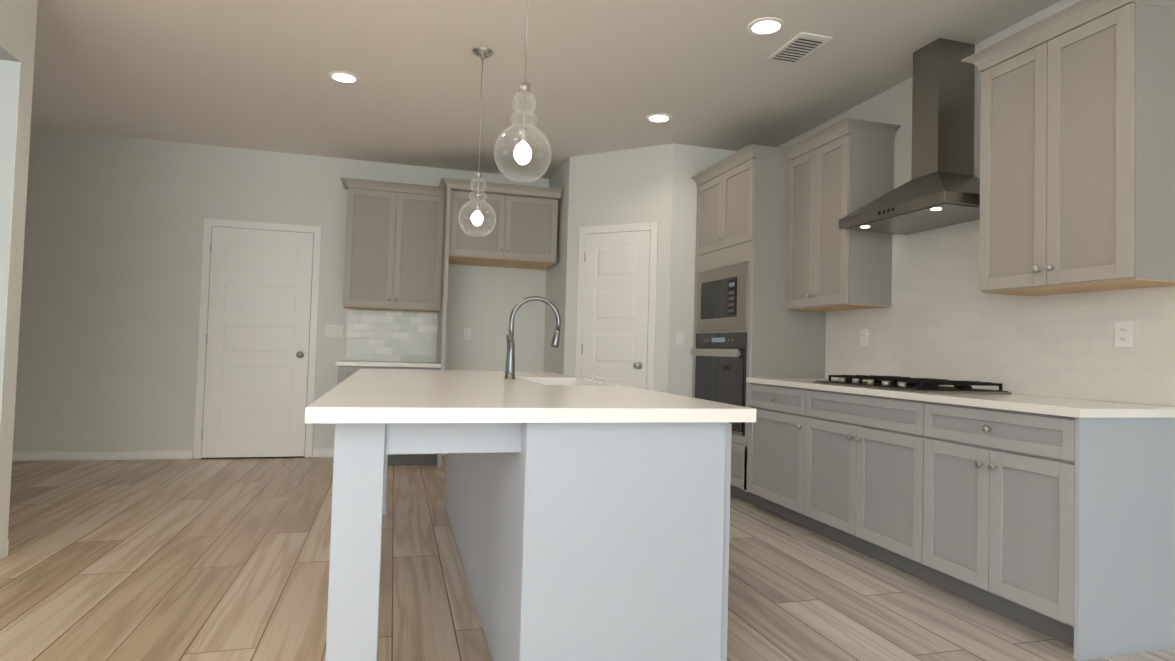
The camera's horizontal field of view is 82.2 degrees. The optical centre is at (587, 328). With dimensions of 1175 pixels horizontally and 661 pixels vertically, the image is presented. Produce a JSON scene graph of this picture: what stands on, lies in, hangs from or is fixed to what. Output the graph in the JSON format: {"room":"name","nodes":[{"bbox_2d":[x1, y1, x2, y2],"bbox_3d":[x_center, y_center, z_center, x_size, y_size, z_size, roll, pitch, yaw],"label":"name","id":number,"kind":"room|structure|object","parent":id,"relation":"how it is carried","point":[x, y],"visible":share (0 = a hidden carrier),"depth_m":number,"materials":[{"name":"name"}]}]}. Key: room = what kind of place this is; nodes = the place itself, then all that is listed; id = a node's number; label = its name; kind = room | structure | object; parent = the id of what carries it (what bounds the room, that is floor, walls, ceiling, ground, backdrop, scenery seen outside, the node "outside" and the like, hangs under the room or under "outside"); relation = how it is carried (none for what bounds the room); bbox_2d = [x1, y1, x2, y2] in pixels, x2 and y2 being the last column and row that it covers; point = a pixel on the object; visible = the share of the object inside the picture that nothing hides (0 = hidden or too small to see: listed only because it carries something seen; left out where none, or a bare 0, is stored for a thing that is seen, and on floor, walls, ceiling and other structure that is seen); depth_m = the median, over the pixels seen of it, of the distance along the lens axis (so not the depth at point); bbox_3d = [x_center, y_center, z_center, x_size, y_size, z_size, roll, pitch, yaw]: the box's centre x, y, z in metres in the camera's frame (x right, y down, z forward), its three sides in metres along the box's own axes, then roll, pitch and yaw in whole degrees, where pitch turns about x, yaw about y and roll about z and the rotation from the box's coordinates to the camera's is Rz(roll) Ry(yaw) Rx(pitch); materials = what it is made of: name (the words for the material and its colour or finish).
{"room":"kitchen","nodes":[
{"label":"kitchen","id":0,"kind":"room"},
{"bbox_2d":[0,60,33,559],"bbox_3d":[-5.138,-0.174,2.559,4.950,2.375,0.120,2,-2,-16],"label":"wall","id":1,"kind":"structure","parent":0,"point":[16,84],"depth_m":3.21,"materials":[{"name":"grey paint"}]},
{"bbox_2d":[0,0,37,70],"bbox_3d":[-4.024,-1.682,-1.139,4.950,0.464,7.910,2,-2,-16],"label":"wall","id":2,"kind":"structure","parent":0,"point":[18,18],"depth_m":3.19,"materials":[{"name":"white paint"}]},
{"bbox_2d":[13,128,548,456],"bbox_3d":[-3.739,-0.254,6.084,9.970,2.840,0.140,2,-2,-16],"label":"wall","id":3,"kind":"structure","parent":0,"point":[110,304],"depth_m":5.98,"materials":[{"name":"white paint"}]},
{"bbox_2d":[12,448,446,461],"bbox_3d":[-4.416,1.095,5.775,8.196,0.085,0.014,2,-2,-16],"label":"baseboard","id":4,"kind":"structure","parent":3,"relation":"attached to","point":[48,456],"depth_m":5.85,"materials":[{"name":"white wood"}]},
{"bbox_2d":[193,218,321,458],"bbox_3d":[-3.013,0.105,6.166,0.994,2.169,0.082,2,-2,-16],"label":"entry door","id":5,"kind":"structure","parent":3,"relation":"in","point":[257,350],"depth_m":6.19,"materials":[{"name":"white wood"}]},
{"bbox_2d":[325,324,342,336],"bbox_3d":[-2.402,0.023,6.380,0.162,0.115,0.012,2,-2,-16],"label":"light switch","id":6,"kind":"object","parent":3,"relation":"attached to","point":[333,330],"depth_m":6.38,"materials":[{"name":"white plastic"}]},
{"bbox_2d":[374,326,381,337],"bbox_3d":[-2.016,0.038,6.485,0.070,0.115,0.009,2,-2,-16],"label":"electrical outlet","id":7,"kind":"object","parent":3,"relation":"attached to","point":[378,329],"depth_m":6.48,"materials":[{"name":"white plastic"}]},
{"bbox_2d":[343,181,446,312],"bbox_3d":[-1.828,-0.736,6.387,0.866,1.110,0.347,2,-2,-16],"label":"upper cabinet","id":8,"kind":"object","parent":3,"relation":"attached to","point":[406,244],"depth_m":6.22,"materials":[{"name":"paint"}]},
{"bbox_2d":[463,328,470,339],"bbox_3d":[-1.202,0.058,6.724,0.070,0.115,0.009,2,-2,-16],"label":"electrical outlet","id":9,"kind":"object","parent":3,"relation":"attached to","point":[467,331],"depth_m":6.72,"materials":[{"name":"white plastic"}]},
{"bbox_2d":[443,185,558,268],"bbox_3d":[-0.850,-0.947,6.527,1.005,0.625,0.627,2,-2,-16],"label":"upper cabinet","id":10,"kind":"object","parent":3,"relation":"attached to","point":[524,233],"depth_m":6.23,"materials":[{"name":"paint"}]},
{"bbox_2d":[31,0,1060,178],"bbox_3d":[-2.096,-1.835,0.911,10.170,0.080,11.180,2,-2,-16],"label":"ceiling","id":11,"kind":"structure","parent":0,"point":[602,76],"depth_m":4.30,"materials":[{"name":"paint"}]},
{"bbox_2d":[328,71,359,83],"bbox_3d":[-1.616,-1.663,4.468,0.196,0.008,0.196,2,-2,-16],"label":"recessed light","id":12,"kind":"object","parent":11,"relation":"in","point":[343,77],"visible":0.98,"depth_m":4.46,"materials":[{"name":"white plastic"}]},
{"bbox_2d":[458,47,495,236],"bbox_3d":[-0.641,-1.102,4.006,0.224,1.103,0.224,2,-2,-16],"label":"pendant light","id":13,"kind":"object","parent":11,"relation":"hanging from","point":[482,53],"visible":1,"depth_m":3.98,"materials":[{"name":"clear glass"}]},
{"bbox_2d":[494,0,550,181],"bbox_3d":[-0.240,-1.134,2.644,0.224,1.103,0.224,2,-2,-16],"label":"pendant light","id":14,"kind":"object","parent":11,"relation":"hanging from","point":[522,153],"visible":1,"depth_m":2.62,"materials":[{"name":"clear glass"}]},
{"bbox_2d":[646,113,671,122],"bbox_3d":[0.539,-1.583,5.074,0.196,0.008,0.196,2,-2,-16],"label":"recessed light","id":15,"kind":"object","parent":11,"relation":"in","point":[659,117],"visible":1,"depth_m":5.06,"materials":[{"name":"white plastic"}]},
{"bbox_2d":[747,17,784,34],"bbox_3d":[0.958,-1.618,3.614,0.196,0.008,0.196,2,-2,-16],"label":"recessed light","id":16,"kind":"object","parent":11,"relation":"in","point":[767,26],"visible":1,"depth_m":3.60,"materials":[{"name":"white plastic"}]},
{"bbox_2d":[768,32,832,62],"bbox_3d":[1.212,-1.601,3.853,0.200,0.012,0.340,2,-2,-16],"label":"ceiling vent","id":17,"kind":"object","parent":11,"relation":"in","point":[800,46],"visible":0.98,"depth_m":3.83,"materials":[{"name":"white metal"}]},
{"bbox_2d":[543,157,569,374],"bbox_3d":[-0.272,-0.141,6.556,0.100,2.840,0.860,2,-2,-16],"label":"wall","id":18,"kind":"structure","parent":0,"point":[556,272],"depth_m":6.44,"materials":[{"name":"white paint"}]},
{"bbox_2d":[0,455,1174,660],"bbox_3d":[-2.178,1.072,0.818,10.170,0.060,11.180,2,-2,-16],"label":"floor","id":19,"kind":"structure","parent":0,"point":[181,560],"depth_m":3.06,"materials":[{"name":"brown wood"}]},
{"bbox_2d":[335,365,442,467],"bbox_3d":[-1.831,0.784,6.204,0.864,0.880,0.627,2,-2,-16],"label":"base cabinet","id":20,"kind":"object","parent":19,"relation":"on","point":[344,371],"depth_m":6.00,"materials":[{"name":"paint"}]},
{"bbox_2d":[335,361,442,368],"bbox_3d":[-1.825,0.327,6.204,0.886,0.034,0.652,2,-2,-16],"label":"countertop","id":21,"kind":"structure","parent":20,"relation":"on","point":[386,364],"depth_m":5.95,"materials":[{"name":"white stone"}]},
{"bbox_2d":[326,424,731,660],"bbox_3d":[-0.496,0.728,3.203,1.160,0.874,2.749,2,-2,-16],"label":"kitchen island","id":22,"kind":"object","parent":19,"relation":"on","point":[589,519],"depth_m":1.94,"materials":[{"name":"grey paint"}]},
{"bbox_2d":[305,369,755,423],"bbox_3d":[-0.486,0.271,3.203,1.262,0.040,2.816,2,-2,-16],"label":"island countertop","id":23,"kind":"structure","parent":22,"relation":"on","point":[367,396],"depth_m":2.02,"materials":[{"name":"white stone"}]},
{"bbox_2d":[501,296,560,379],"bbox_3d":[-0.289,0.049,3.537,0.293,0.436,0.098,2,-2,-16],"label":"faucet","id":24,"kind":"object","parent":23,"relation":"on","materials":[{"name":"silver metal"}]},
{"bbox_2d":[541,380,572,383],"bbox_3d":[-0.133,0.415,3.429,0.374,0.236,0.783,2,-2,-16],"label":"sink","id":25,"kind":"object","parent":23,"relation":"in","point":[542,381],"depth_m":3.82,"materials":[{"name":"white ceramic"}]},
{"bbox_2d":[691,152,830,501],"bbox_3d":[1.318,0.024,5.322,0.645,2.520,0.940,2,-2,-16],"label":"tall cabinet","id":26,"kind":"object","parent":19,"relation":"on","point":[742,329],"depth_m":4.92,"materials":[{"name":"paint"}]},
{"bbox_2d":[747,384,794,522],"bbox_3d":[1.536,0.825,4.488,0.627,0.880,0.745,2,-2,-16],"label":"base cabinet","id":27,"kind":"object","parent":19,"relation":"on","point":[770,439],"depth_m":4.48,"materials":[{"name":"paint"}]},
{"bbox_2d":[795,388,910,572],"bbox_3d":[1.754,0.806,3.729,0.627,0.880,1.075,2,-2,-16],"label":"base cabinet","id":28,"kind":"object","parent":19,"relation":"on","point":[851,451],"depth_m":3.67,"materials":[{"name":"paint"}]},
{"bbox_2d":[907,400,1174,660],"bbox_3d":[1.982,0.787,2.935,0.627,0.880,0.818,2,-2,-16],"label":"base cabinet","id":29,"kind":"object","parent":19,"relation":"on","point":[919,436],"depth_m":2.59,"materials":[{"name":"paint"}]},
{"bbox_2d":[747,376,1174,419],"bbox_3d":[1.768,0.348,3.694,0.652,0.034,2.418,2,-2,-16],"label":"countertop","id":30,"kind":"structure","parent":29,"relation":"on","point":[965,397],"depth_m":2.99,"materials":[{"name":"white stone"}]},
{"bbox_2d":[564,144,672,392],"bbox_3d":[0.266,-0.146,5.930,1.011,2.840,0.100,1,-2,29],"label":"wall","id":31,"kind":"structure","parent":0,"point":[630,186],"depth_m":5.89,"materials":[{"name":"white paint"}]},
{"bbox_2d":[575,222,657,390],"bbox_3d":[0.234,0.182,5.863,0.553,2.179,0.546,2,-2,-16],"label":"pantry door","id":32,"kind":"structure","parent":31,"relation":"in","point":[616,307],"depth_m":5.86,"materials":[{"name":"white wood"}]},
{"bbox_2d":[667,143,736,396],"bbox_3d":[1.081,-0.127,5.809,0.850,2.840,0.100,2,-2,-16],"label":"wall","id":33,"kind":"structure","parent":0,"point":[689,161],"depth_m":5.69,"materials":[{"name":"white paint"}]},
{"bbox_2d":[676,331,683,344],"bbox_3d":[0.778,0.080,5.657,0.070,0.115,0.012,2,-2,-16],"label":"light switch","id":34,"kind":"object","parent":33,"relation":"attached to","point":[679,337],"visible":1,"depth_m":5.65,"materials":[{"name":"white plastic"}]},
{"bbox_2d":[778,0,1174,406],"bbox_3d":[2.623,-0.198,2.226,0.140,2.840,11.180,2,-2,-16],"label":"wall","id":35,"kind":"structure","parent":0,"point":[892,105],"depth_m":4.27,"materials":[{"name":"white paint"}]},
{"bbox_2d":[783,124,895,311],"bbox_3d":[1.705,-0.693,4.606,0.347,1.110,0.682,2,-2,-16],"label":"upper cabinet","id":36,"kind":"object","parent":35,"relation":"attached to","point":[830,268],"depth_m":4.34,"materials":[{"name":"paint"}]},
{"bbox_2d":[860,329,867,345],"bbox_3d":[1.865,0.065,4.541,0.009,0.115,0.070,2,-2,-16],"label":"electrical outlet","id":37,"kind":"object","parent":35,"relation":"attached to","point":[864,332],"depth_m":4.53,"materials":[{"name":"white plastic"}]},
{"bbox_2d":[839,38,979,234],"bbox_3d":[1.879,-1.091,3.761,0.492,0.994,0.820,2,-2,-16],"label":"range hood","id":38,"kind":"object","parent":35,"relation":"attached to","point":[940,188],"visible":0.98,"depth_m":3.71,"materials":[{"name":"silver metal"}]},
{"bbox_2d":[975,0,1174,299],"bbox_3d":[2.170,-0.732,2.985,0.347,1.110,0.706,2,-2,-16],"label":"upper cabinet","id":39,"kind":"object","parent":35,"relation":"attached to","point":[1077,120],"depth_m":2.80,"materials":[{"name":"paint"}]},
{"bbox_2d":[1115,321,1131,347],"bbox_3d":[2.329,0.026,2.926,0.009,0.115,0.070,2,-2,-16],"label":"electrical outlet","id":40,"kind":"object","parent":35,"relation":"attached to","point":[1123,334],"depth_m":2.92,"materials":[{"name":"white plastic"}]}
]}

